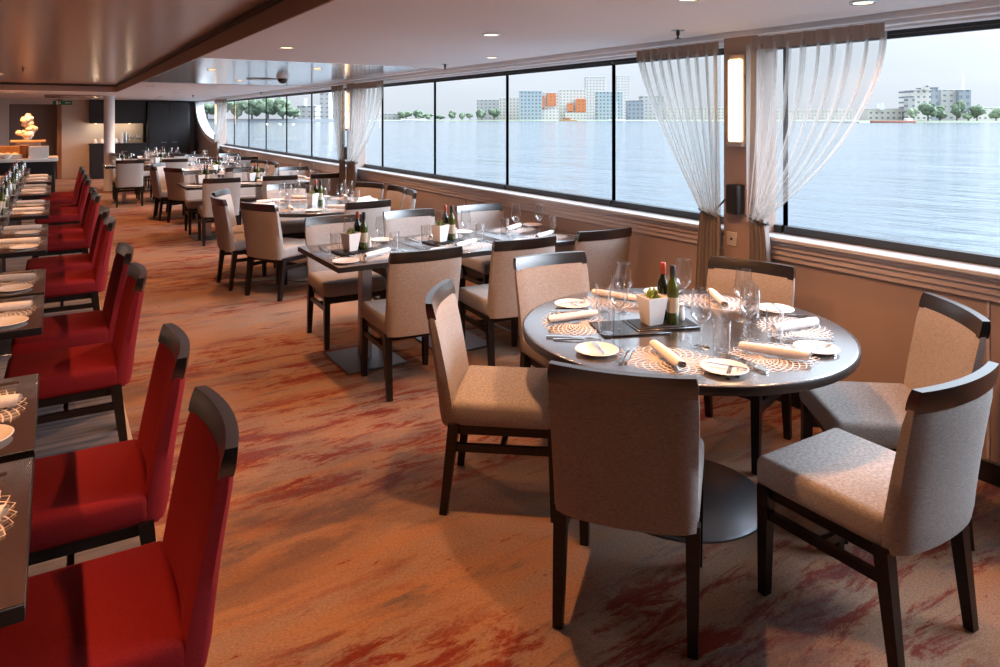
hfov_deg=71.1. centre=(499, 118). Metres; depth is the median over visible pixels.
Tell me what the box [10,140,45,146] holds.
cake stand
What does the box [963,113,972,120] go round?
tree
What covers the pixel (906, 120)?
barge
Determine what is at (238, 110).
tree
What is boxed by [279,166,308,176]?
dining chair
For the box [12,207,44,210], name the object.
rolled napkin
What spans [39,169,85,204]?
dining chair
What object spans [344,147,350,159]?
speaker
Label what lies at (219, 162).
vinegar bottle
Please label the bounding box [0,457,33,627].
square table
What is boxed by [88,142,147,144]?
countertop
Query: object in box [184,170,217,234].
dining chair
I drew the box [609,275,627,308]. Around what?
bowl
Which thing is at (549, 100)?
apartment block
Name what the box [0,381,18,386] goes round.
table knife
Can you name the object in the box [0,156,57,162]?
countertop
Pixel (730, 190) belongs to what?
grille
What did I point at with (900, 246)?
window
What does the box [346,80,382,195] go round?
curtain
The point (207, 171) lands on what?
vinegar bottle
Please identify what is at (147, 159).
round table
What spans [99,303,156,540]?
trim
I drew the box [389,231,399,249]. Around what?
water glass
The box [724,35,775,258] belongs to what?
wall pillar
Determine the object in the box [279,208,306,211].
placemat
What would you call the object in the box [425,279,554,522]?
dining chair
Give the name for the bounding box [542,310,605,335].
placemat
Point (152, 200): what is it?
square table
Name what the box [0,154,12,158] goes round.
serving bowl
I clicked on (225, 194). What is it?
dining chair
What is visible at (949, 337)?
dining chair
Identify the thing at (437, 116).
tree
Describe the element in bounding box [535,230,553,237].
rolled napkin
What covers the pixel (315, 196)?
square pot
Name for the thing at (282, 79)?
ceiling camera
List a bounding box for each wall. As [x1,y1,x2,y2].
[0,98,8,145]
[9,100,194,177]
[62,99,89,178]
[195,114,999,463]
[197,99,215,102]
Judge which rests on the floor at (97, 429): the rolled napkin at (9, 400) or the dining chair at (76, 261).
the dining chair at (76, 261)
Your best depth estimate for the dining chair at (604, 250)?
4.92 m
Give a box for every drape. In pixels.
[215,142,219,157]
[339,159,344,195]
[347,161,357,195]
[695,210,720,290]
[749,219,770,261]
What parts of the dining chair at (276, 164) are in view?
backrest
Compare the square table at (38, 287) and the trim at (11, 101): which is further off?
the trim at (11, 101)
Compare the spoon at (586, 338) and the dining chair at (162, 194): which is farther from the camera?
the dining chair at (162, 194)
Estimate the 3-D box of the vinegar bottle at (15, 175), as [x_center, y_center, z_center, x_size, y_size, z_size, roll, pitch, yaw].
[-6.378,0.791,9.225,0.053,0.256,0.053,0,0,-32]
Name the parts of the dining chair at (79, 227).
seat, backrest, rail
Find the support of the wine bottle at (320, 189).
on the round table at (299, 274)
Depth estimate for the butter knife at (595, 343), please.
2.76 m
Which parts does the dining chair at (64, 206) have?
seat, backrest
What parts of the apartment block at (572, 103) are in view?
orange panel, orange panel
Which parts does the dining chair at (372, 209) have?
backrest, rail, leg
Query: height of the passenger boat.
5.400 m
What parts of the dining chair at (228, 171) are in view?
backrest, rail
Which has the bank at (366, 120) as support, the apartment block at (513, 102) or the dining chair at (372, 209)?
the apartment block at (513, 102)
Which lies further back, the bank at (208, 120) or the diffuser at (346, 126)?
the bank at (208, 120)
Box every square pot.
[4,183,13,193]
[153,156,159,162]
[195,172,204,182]
[210,163,217,169]
[246,171,255,180]
[306,191,318,204]
[340,228,360,251]
[431,220,449,241]
[636,287,667,325]
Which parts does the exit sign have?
panel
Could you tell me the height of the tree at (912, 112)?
10.264 m
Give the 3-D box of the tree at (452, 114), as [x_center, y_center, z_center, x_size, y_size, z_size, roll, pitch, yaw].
[-66.808,-4.878,971.834,12.711,13.497,11.189,0,0,-32]
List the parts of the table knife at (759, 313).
blade, handle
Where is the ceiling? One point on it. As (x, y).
(405, 33)
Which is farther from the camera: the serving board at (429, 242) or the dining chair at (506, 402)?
the serving board at (429, 242)
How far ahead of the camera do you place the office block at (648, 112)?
1019.89 m
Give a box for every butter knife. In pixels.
[559,301,585,303]
[593,341,604,353]
[704,361,747,369]
[771,302,780,311]
[802,343,832,348]
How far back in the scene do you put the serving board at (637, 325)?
3.06 m
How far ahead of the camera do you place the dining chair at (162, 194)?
11.43 m
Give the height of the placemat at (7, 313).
0.001 m
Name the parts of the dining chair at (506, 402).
rail, backrest, leg, leg, seat, seat frame, leg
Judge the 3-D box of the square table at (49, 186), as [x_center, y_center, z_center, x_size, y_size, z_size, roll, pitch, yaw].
[-6.404,1.295,9.188,0.855,0.750,0.685,0,0,-32]
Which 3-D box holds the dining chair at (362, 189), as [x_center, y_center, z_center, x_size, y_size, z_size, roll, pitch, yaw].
[-1.728,1.227,8.316,0.475,0.890,0.603,0,0,36]
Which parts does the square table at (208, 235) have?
plate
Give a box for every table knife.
[0,271,33,274]
[0,297,30,301]
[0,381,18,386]
[0,471,6,476]
[546,335,600,337]
[725,359,734,377]
[759,313,807,315]
[793,341,836,355]
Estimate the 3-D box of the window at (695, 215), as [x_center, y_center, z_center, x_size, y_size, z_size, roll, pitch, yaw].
[1.310,0.125,4.873,0.060,1.130,1.559,0,0,-32]
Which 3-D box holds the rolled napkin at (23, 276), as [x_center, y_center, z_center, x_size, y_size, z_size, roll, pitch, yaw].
[-2.763,0.896,3.934,0.263,0.039,0.043,0,0,-20]
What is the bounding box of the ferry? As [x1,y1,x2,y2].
[559,118,576,120]
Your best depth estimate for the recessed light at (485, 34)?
4.39 m
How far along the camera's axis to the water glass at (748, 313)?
3.25 m
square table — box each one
[0,175,51,224]
[0,178,50,224]
[0,207,49,272]
[0,224,48,238]
[0,236,47,356]
[0,269,45,298]
[0,294,43,339]
[0,373,38,463]
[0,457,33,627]
[2,200,49,272]
[6,189,50,225]
[13,185,50,225]
[103,164,145,204]
[144,163,166,202]
[177,182,216,240]
[222,161,233,166]
[240,180,261,201]
[298,178,309,192]
[298,240,417,375]
[390,232,498,350]
[472,225,576,337]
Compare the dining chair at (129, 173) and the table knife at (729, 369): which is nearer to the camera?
the table knife at (729, 369)
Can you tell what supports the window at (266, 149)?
in the wall at (881, 315)
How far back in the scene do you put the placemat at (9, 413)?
2.20 m
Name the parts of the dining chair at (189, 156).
rail, backrest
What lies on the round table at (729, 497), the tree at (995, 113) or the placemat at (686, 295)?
the placemat at (686, 295)
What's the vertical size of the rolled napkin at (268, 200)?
0.039 m
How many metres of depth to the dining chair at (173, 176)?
11.07 m
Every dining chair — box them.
[0,385,238,666]
[4,262,146,441]
[11,242,133,401]
[25,206,109,310]
[29,323,189,566]
[32,192,100,257]
[35,178,91,224]
[37,187,97,257]
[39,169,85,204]
[43,216,115,313]
[50,166,83,196]
[50,174,88,210]
[112,156,139,201]
[115,160,143,207]
[120,154,149,193]
[144,150,159,187]
[149,165,183,220]
[150,155,173,198]
[151,162,184,215]
[162,158,187,204]
[163,167,211,224]
[164,153,186,158]
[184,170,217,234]
[185,154,207,168]
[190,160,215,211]
[197,157,222,177]
[197,177,240,245]
[210,195,278,290]
[212,188,275,276]
[218,153,240,177]
[224,167,253,177]
[233,168,264,224]
[234,156,257,166]
[240,202,306,301]
[250,160,267,173]
[262,175,297,199]
[265,161,276,175]
[266,183,305,238]
[273,163,278,175]
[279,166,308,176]
[304,214,385,350]
[309,173,338,195]
[344,199,390,288]
[354,182,384,198]
[360,246,462,401]
[383,208,462,287]
[385,185,406,210]
[402,189,416,209]
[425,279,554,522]
[455,203,503,286]
[458,235,556,365]
[513,251,589,367]
[547,360,703,659]
[574,227,631,290]
[704,256,795,474]
[757,361,998,666]
[799,292,990,550]
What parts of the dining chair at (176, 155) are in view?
rail, backrest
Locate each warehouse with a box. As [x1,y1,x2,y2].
[333,109,344,118]
[384,114,402,119]
[663,108,723,119]
[776,110,852,119]
[857,103,902,120]
[968,107,999,119]
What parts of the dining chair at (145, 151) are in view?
backrest, rail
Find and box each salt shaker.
[368,236,371,247]
[679,301,684,320]
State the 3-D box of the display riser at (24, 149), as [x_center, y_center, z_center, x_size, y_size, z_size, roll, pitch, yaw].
[-8.944,0.619,13.155,0.130,0.240,0.300,0,0,-32]
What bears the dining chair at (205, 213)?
on the floor at (338, 550)
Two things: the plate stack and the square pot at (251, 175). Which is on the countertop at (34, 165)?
the plate stack
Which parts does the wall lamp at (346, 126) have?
plate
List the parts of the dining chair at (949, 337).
leg, seat frame, seat, backrest, rail, leg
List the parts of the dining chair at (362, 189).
backrest, rail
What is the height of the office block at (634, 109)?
27.470 m
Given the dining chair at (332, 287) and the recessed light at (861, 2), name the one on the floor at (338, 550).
the dining chair at (332, 287)
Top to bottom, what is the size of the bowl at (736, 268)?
0.140 m
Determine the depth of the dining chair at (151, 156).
14.84 m
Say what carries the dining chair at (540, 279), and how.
on the floor at (338, 550)
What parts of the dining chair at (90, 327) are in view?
seat, backrest, rail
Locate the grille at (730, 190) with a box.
[726,186,735,212]
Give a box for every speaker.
[247,78,277,80]
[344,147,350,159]
[726,184,744,214]
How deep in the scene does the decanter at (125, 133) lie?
19.95 m
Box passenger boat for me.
[403,119,424,120]
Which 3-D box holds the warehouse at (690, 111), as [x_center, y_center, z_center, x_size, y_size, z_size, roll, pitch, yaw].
[319.515,-7.202,1055.000,144.114,18.145,20.800,0,0,0]
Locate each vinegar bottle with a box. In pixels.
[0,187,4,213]
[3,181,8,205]
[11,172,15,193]
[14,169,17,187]
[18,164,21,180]
[21,161,23,177]
[205,165,208,178]
[218,157,220,171]
[256,163,259,179]
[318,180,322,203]
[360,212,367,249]
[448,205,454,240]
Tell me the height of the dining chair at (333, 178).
0.890 m
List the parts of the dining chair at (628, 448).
leg, leg, rail, backrest, leg, seat, leg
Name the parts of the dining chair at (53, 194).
seat, backrest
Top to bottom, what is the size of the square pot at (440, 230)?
0.154 m
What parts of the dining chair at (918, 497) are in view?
leg, seat frame, seat, leg, leg, backrest, rail, leg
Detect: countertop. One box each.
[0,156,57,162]
[0,156,57,199]
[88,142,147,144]
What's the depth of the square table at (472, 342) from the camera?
5.15 m
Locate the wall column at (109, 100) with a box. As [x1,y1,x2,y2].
[103,95,115,190]
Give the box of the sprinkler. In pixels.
[671,29,684,38]
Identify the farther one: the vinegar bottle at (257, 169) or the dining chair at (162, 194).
the dining chair at (162, 194)
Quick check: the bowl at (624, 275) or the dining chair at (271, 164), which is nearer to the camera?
the bowl at (624, 275)
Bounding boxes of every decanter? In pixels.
[119,132,123,142]
[124,132,127,142]
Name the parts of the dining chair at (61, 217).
seat, seat frame, backrest, rail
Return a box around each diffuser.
[345,93,347,127]
[728,59,741,141]
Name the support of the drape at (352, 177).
hanging from the curtain at (352, 177)
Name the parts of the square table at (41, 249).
plate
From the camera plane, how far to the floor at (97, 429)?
3.70 m
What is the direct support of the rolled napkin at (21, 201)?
on the placemat
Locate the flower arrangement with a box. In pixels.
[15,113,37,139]
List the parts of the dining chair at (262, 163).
rail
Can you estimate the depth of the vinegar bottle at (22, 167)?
10.86 m
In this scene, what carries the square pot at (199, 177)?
on the serving board
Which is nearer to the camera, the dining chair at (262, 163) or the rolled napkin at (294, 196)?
the rolled napkin at (294, 196)
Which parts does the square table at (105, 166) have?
plate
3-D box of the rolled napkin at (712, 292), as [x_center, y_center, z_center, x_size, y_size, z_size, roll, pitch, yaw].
[1.088,0.896,3.501,0.042,0.039,0.263,0,0,2]
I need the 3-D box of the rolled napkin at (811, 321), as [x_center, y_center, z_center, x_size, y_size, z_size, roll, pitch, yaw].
[1.285,0.896,3.042,0.263,0.039,0.042,0,0,-25]
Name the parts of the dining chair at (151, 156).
leg, rail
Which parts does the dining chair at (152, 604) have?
seat, backrest, rail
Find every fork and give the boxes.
[551,309,586,311]
[618,345,631,362]
[624,345,637,361]
[721,355,768,372]
[722,353,768,369]
[738,301,752,310]
[743,301,757,309]
[777,336,824,338]
[783,338,833,341]
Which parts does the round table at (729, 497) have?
plate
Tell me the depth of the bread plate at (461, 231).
5.65 m
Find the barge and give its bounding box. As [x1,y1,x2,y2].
[870,118,915,122]
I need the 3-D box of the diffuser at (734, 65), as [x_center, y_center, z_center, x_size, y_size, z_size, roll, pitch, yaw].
[1.428,-0.110,4.250,0.030,0.500,0.095,0,0,-32]
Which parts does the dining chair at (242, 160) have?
backrest, rail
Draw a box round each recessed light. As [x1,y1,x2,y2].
[278,46,294,48]
[482,33,499,35]
[849,0,877,5]
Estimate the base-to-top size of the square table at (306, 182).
0.750 m
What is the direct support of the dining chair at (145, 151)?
on the floor at (338, 550)
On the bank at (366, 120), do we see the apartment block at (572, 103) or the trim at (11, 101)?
the apartment block at (572, 103)
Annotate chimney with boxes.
[962,73,963,88]
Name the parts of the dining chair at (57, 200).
seat, backrest, rail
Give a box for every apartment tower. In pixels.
[320,93,332,118]
[584,77,604,119]
[616,76,629,119]
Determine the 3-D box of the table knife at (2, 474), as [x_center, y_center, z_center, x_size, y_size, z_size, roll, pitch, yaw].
[-1.369,0.914,1.743,0.230,0.006,0.019,0,0,-32]
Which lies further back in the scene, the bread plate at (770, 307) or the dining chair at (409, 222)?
the dining chair at (409, 222)
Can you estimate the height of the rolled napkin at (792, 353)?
0.039 m
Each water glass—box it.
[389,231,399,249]
[595,284,609,312]
[598,305,614,335]
[712,320,730,354]
[744,288,760,317]
[765,308,783,339]
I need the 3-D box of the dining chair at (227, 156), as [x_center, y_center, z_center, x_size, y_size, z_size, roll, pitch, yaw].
[-5.929,1.227,15.480,0.475,0.890,0.603,0,0,-31]
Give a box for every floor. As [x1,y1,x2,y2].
[0,219,140,576]
[55,178,999,666]
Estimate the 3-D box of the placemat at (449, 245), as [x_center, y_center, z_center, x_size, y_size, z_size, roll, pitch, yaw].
[-0.238,0.917,5.044,0.407,0.001,0.303,0,0,-32]
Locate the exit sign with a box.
[53,99,71,104]
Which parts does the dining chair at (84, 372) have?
seat, seat frame, leg, backrest, rail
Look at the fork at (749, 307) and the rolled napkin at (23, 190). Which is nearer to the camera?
the fork at (749, 307)
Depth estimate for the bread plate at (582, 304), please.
3.43 m
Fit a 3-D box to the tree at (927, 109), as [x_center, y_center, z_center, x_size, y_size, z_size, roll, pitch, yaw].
[351.764,-5.833,575.731,13.478,15.205,13.210,0,0,-32]
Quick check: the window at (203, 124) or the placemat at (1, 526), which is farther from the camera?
the window at (203, 124)
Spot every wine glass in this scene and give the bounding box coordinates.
[511,209,520,234]
[609,275,627,327]
[615,264,631,314]
[675,258,691,308]
[690,287,710,349]
[734,268,752,322]
[739,281,759,340]
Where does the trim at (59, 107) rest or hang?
attached to the wall at (75, 117)
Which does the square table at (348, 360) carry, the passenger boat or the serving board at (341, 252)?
the serving board at (341, 252)
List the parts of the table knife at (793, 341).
handle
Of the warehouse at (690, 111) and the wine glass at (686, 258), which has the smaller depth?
the wine glass at (686, 258)
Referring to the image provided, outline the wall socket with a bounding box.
[727,231,736,246]
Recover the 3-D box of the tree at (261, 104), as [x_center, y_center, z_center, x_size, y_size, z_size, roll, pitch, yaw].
[-233.301,-10.599,699.415,21.993,21.939,17.854,0,0,-32]
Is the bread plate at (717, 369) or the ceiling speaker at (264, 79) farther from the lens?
the ceiling speaker at (264, 79)
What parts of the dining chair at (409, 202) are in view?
rail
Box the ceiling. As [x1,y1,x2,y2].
[0,0,979,100]
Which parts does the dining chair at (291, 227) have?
rail, backrest, seat, seat frame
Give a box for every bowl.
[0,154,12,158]
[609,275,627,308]
[615,264,631,292]
[675,258,691,287]
[690,287,710,323]
[734,268,752,299]
[739,281,759,316]
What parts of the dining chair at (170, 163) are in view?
rail, backrest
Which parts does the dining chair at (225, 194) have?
rail, backrest, seat, leg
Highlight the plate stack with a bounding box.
[10,154,22,158]
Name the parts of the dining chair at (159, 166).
rail, backrest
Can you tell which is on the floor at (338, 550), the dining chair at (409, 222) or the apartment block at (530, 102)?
the dining chair at (409, 222)
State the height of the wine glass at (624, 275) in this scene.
0.235 m
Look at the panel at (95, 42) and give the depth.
5.52 m
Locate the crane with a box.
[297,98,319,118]
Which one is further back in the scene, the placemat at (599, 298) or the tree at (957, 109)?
the tree at (957, 109)
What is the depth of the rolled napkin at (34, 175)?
10.99 m
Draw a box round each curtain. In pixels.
[214,99,226,157]
[331,85,344,195]
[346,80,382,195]
[636,41,725,290]
[745,22,886,261]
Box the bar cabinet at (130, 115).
[88,100,147,178]
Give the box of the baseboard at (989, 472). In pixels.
[466,271,999,487]
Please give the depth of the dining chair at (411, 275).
4.16 m
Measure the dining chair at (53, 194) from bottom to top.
0.890 m
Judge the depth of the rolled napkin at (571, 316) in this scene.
3.15 m
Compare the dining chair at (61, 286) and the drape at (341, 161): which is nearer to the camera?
the dining chair at (61, 286)
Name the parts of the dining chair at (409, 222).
rail, backrest, leg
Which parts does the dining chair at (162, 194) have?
rail, leg, backrest, leg, seat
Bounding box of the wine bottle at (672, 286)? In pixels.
[667,265,678,324]
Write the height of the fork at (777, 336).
0.008 m
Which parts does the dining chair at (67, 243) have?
seat frame, seat, leg, backrest, rail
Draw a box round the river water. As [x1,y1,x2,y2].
[208,119,999,254]
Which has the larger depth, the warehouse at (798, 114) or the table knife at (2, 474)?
the warehouse at (798, 114)
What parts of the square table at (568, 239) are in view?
plate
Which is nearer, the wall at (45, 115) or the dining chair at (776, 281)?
the dining chair at (776, 281)
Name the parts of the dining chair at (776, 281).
leg, backrest, rail, leg, leg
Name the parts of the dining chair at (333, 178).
rail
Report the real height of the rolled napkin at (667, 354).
0.039 m
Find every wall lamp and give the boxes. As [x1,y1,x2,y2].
[215,103,217,124]
[345,91,350,130]
[727,54,745,146]
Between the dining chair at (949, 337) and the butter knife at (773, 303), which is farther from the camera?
the butter knife at (773, 303)
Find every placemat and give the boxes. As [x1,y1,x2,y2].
[0,240,41,247]
[0,276,38,285]
[0,302,36,316]
[0,390,26,421]
[0,490,16,536]
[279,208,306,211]
[327,243,379,249]
[347,251,395,260]
[444,242,488,249]
[491,227,533,232]
[525,234,565,238]
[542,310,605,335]
[583,292,637,308]
[614,346,715,374]
[681,293,754,310]
[730,342,819,371]
[756,316,832,342]
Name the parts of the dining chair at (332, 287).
leg, leg, rail, backrest, seat frame, seat, leg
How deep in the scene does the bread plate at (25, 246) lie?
4.96 m
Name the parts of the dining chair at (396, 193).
rail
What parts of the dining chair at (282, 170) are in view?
rail, backrest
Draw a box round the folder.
[589,320,671,337]
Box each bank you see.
[206,119,344,121]
[366,120,825,120]
[829,120,999,122]
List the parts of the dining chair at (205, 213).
leg, seat, leg, backrest, rail, leg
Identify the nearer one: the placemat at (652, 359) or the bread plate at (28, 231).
the placemat at (652, 359)
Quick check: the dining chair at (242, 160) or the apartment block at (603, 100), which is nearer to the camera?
the dining chair at (242, 160)
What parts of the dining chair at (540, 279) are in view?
leg, seat, seat frame, rail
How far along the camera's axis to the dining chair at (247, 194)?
10.87 m
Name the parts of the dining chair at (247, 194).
seat, rail, backrest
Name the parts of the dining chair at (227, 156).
rail, backrest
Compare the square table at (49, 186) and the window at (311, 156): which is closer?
the square table at (49, 186)
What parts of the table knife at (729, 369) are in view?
handle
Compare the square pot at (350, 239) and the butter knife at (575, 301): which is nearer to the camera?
the butter knife at (575, 301)
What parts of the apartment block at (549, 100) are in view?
orange panel, orange panel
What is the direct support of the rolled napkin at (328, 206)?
on the placemat
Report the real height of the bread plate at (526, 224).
0.014 m
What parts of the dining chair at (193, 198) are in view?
leg, leg, seat, rail, backrest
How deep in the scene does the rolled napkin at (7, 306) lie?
3.33 m
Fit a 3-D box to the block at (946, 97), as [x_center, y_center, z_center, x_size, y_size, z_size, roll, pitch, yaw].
[409.143,-12.240,638.200,25.100,28.020,24.400,0,0,0]
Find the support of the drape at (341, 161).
hanging from the curtain at (338, 88)
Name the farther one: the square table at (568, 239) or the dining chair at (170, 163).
the dining chair at (170, 163)
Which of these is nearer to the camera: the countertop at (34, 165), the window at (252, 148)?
the countertop at (34, 165)
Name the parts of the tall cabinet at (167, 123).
door, door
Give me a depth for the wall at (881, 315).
3.80 m
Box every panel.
[0,0,265,84]
[44,94,101,98]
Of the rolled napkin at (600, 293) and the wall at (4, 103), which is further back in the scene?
the wall at (4, 103)
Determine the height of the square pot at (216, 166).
0.154 m
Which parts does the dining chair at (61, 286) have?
seat frame, seat, leg, backrest, rail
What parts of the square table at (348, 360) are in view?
plate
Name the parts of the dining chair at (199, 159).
rail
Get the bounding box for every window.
[195,101,226,143]
[233,99,247,148]
[248,97,265,151]
[265,95,285,154]
[285,93,310,158]
[310,91,339,162]
[342,87,381,169]
[381,81,433,177]
[433,73,506,188]
[505,63,612,205]
[612,47,783,232]
[783,24,999,266]
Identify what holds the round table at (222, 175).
on the floor at (338, 550)
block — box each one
[477,100,498,119]
[499,98,518,119]
[519,91,541,119]
[542,93,557,119]
[558,90,585,119]
[595,92,621,119]
[626,101,642,119]
[639,96,662,119]
[898,86,931,120]
[916,87,938,119]
[938,89,970,119]
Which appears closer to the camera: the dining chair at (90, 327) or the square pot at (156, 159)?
the dining chair at (90, 327)
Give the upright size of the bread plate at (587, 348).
0.014 m
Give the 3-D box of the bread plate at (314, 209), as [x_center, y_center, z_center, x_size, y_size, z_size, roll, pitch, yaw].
[-1.847,0.910,6.946,0.172,0.014,0.172,0,0,-32]
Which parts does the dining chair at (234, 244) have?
rail, leg, backrest, leg, seat frame, seat, leg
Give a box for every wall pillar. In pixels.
[216,99,225,153]
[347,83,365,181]
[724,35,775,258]
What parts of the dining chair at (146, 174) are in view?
seat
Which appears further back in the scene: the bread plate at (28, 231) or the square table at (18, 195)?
the square table at (18, 195)
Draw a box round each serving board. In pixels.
[331,246,378,255]
[422,238,464,245]
[622,317,700,331]
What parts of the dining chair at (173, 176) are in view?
leg, rail, backrest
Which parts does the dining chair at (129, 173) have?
leg, seat frame, backrest, rail, leg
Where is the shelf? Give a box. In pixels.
[10,140,45,142]
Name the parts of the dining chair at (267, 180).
rail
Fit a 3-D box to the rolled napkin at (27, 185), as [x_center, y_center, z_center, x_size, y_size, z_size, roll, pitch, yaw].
[-6.206,0.896,9.351,0.263,0.039,0.043,0,0,-19]
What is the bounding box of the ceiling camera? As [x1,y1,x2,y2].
[276,75,288,83]
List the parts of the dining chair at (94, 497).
seat frame, seat, leg, backrest, rail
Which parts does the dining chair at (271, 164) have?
backrest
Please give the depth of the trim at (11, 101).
18.99 m
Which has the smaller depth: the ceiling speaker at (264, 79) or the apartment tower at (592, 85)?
the ceiling speaker at (264, 79)
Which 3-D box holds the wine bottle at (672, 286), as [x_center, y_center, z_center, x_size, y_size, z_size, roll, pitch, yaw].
[0.763,0.776,3.093,0.053,0.256,0.053,0,0,-32]
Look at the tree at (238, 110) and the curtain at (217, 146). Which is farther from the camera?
the tree at (238, 110)
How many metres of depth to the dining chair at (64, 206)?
9.44 m
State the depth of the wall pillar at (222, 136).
17.96 m
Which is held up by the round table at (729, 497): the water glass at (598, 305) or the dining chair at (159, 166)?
the water glass at (598, 305)
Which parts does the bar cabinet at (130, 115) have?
door, panel, door, door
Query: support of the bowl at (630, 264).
on the wine glass at (630, 264)
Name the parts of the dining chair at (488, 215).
leg, seat frame, seat, rail, backrest, leg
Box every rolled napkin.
[0,237,40,243]
[0,273,36,281]
[0,300,33,310]
[0,394,22,407]
[0,504,9,521]
[4,224,42,229]
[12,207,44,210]
[17,200,44,203]
[21,189,46,191]
[24,184,46,186]
[27,177,47,179]
[28,174,47,176]
[256,199,279,202]
[289,195,305,198]
[326,205,344,208]
[356,196,370,200]
[356,199,377,201]
[363,247,390,258]
[454,238,476,246]
[505,223,521,230]
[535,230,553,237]
[547,310,597,323]
[591,289,636,301]
[649,340,685,369]
[707,288,727,306]
[738,341,811,360]
[772,317,818,331]
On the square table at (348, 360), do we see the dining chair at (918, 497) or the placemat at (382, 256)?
the placemat at (382, 256)
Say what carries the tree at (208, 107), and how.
on the bank at (208, 120)
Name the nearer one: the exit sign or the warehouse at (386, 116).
the exit sign
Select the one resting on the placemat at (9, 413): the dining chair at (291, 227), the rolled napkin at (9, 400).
the rolled napkin at (9, 400)
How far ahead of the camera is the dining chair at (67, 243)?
6.97 m
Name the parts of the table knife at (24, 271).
handle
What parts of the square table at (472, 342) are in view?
plate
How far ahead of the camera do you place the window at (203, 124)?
20.68 m
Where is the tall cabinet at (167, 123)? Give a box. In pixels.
[146,101,189,153]
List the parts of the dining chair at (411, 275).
leg, seat, leg, seat frame, backrest, rail, leg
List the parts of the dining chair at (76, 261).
seat, backrest, rail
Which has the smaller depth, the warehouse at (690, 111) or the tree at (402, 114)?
the tree at (402, 114)
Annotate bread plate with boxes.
[0,283,32,291]
[0,316,28,326]
[0,424,14,441]
[9,244,37,248]
[15,230,39,234]
[21,211,41,214]
[24,204,42,205]
[306,208,322,211]
[332,258,358,263]
[371,237,392,241]
[457,229,471,233]
[522,223,541,226]
[554,298,589,307]
[575,342,618,355]
[700,358,748,375]
[756,303,794,312]
[793,340,839,353]
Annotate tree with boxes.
[204,103,214,118]
[212,102,228,112]
[228,101,244,118]
[239,99,260,118]
[255,98,276,118]
[273,97,289,118]
[285,107,299,118]
[398,111,412,118]
[413,110,424,118]
[424,113,433,118]
[436,115,444,118]
[448,110,455,118]
[459,113,464,118]
[476,109,485,117]
[488,108,499,117]
[906,108,918,117]
[918,102,937,120]
[936,105,947,120]
[951,100,965,120]
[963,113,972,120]
[968,104,985,120]
[988,108,999,120]
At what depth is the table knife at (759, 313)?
3.26 m
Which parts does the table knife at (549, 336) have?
handle, blade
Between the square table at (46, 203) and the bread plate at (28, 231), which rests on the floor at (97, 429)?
the square table at (46, 203)
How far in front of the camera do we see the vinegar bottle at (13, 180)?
8.59 m
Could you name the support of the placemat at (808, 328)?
on the round table at (729, 497)
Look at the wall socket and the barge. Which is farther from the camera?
the barge
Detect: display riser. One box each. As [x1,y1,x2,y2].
[20,145,28,157]
[29,146,48,157]
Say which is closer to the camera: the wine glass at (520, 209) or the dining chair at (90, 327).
the dining chair at (90, 327)
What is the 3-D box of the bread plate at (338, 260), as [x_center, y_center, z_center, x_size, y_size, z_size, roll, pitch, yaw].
[-0.984,0.910,4.464,0.172,0.014,0.172,0,0,-32]
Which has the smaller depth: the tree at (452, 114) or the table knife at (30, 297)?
the table knife at (30, 297)
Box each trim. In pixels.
[0,0,334,91]
[9,99,55,103]
[57,99,61,178]
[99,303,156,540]
[216,0,999,99]
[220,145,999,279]
[220,147,999,302]
[265,164,989,458]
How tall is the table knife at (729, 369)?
0.006 m
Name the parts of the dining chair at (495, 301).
leg, seat, leg, seat frame, leg, backrest, rail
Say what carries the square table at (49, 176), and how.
on the floor at (97, 429)
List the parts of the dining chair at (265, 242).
leg, rail, backrest, seat frame, leg, leg, seat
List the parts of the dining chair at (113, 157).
leg, rail, backrest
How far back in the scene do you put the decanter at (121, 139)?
19.90 m
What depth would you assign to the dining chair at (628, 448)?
2.18 m
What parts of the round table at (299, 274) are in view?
plate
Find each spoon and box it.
[553,337,595,339]
[760,310,798,313]
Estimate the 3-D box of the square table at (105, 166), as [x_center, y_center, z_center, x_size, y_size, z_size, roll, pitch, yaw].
[-7.426,1.295,13.824,0.685,0.750,0.855,0,0,-32]
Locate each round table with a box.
[138,156,152,190]
[195,169,264,216]
[239,196,383,281]
[523,288,860,543]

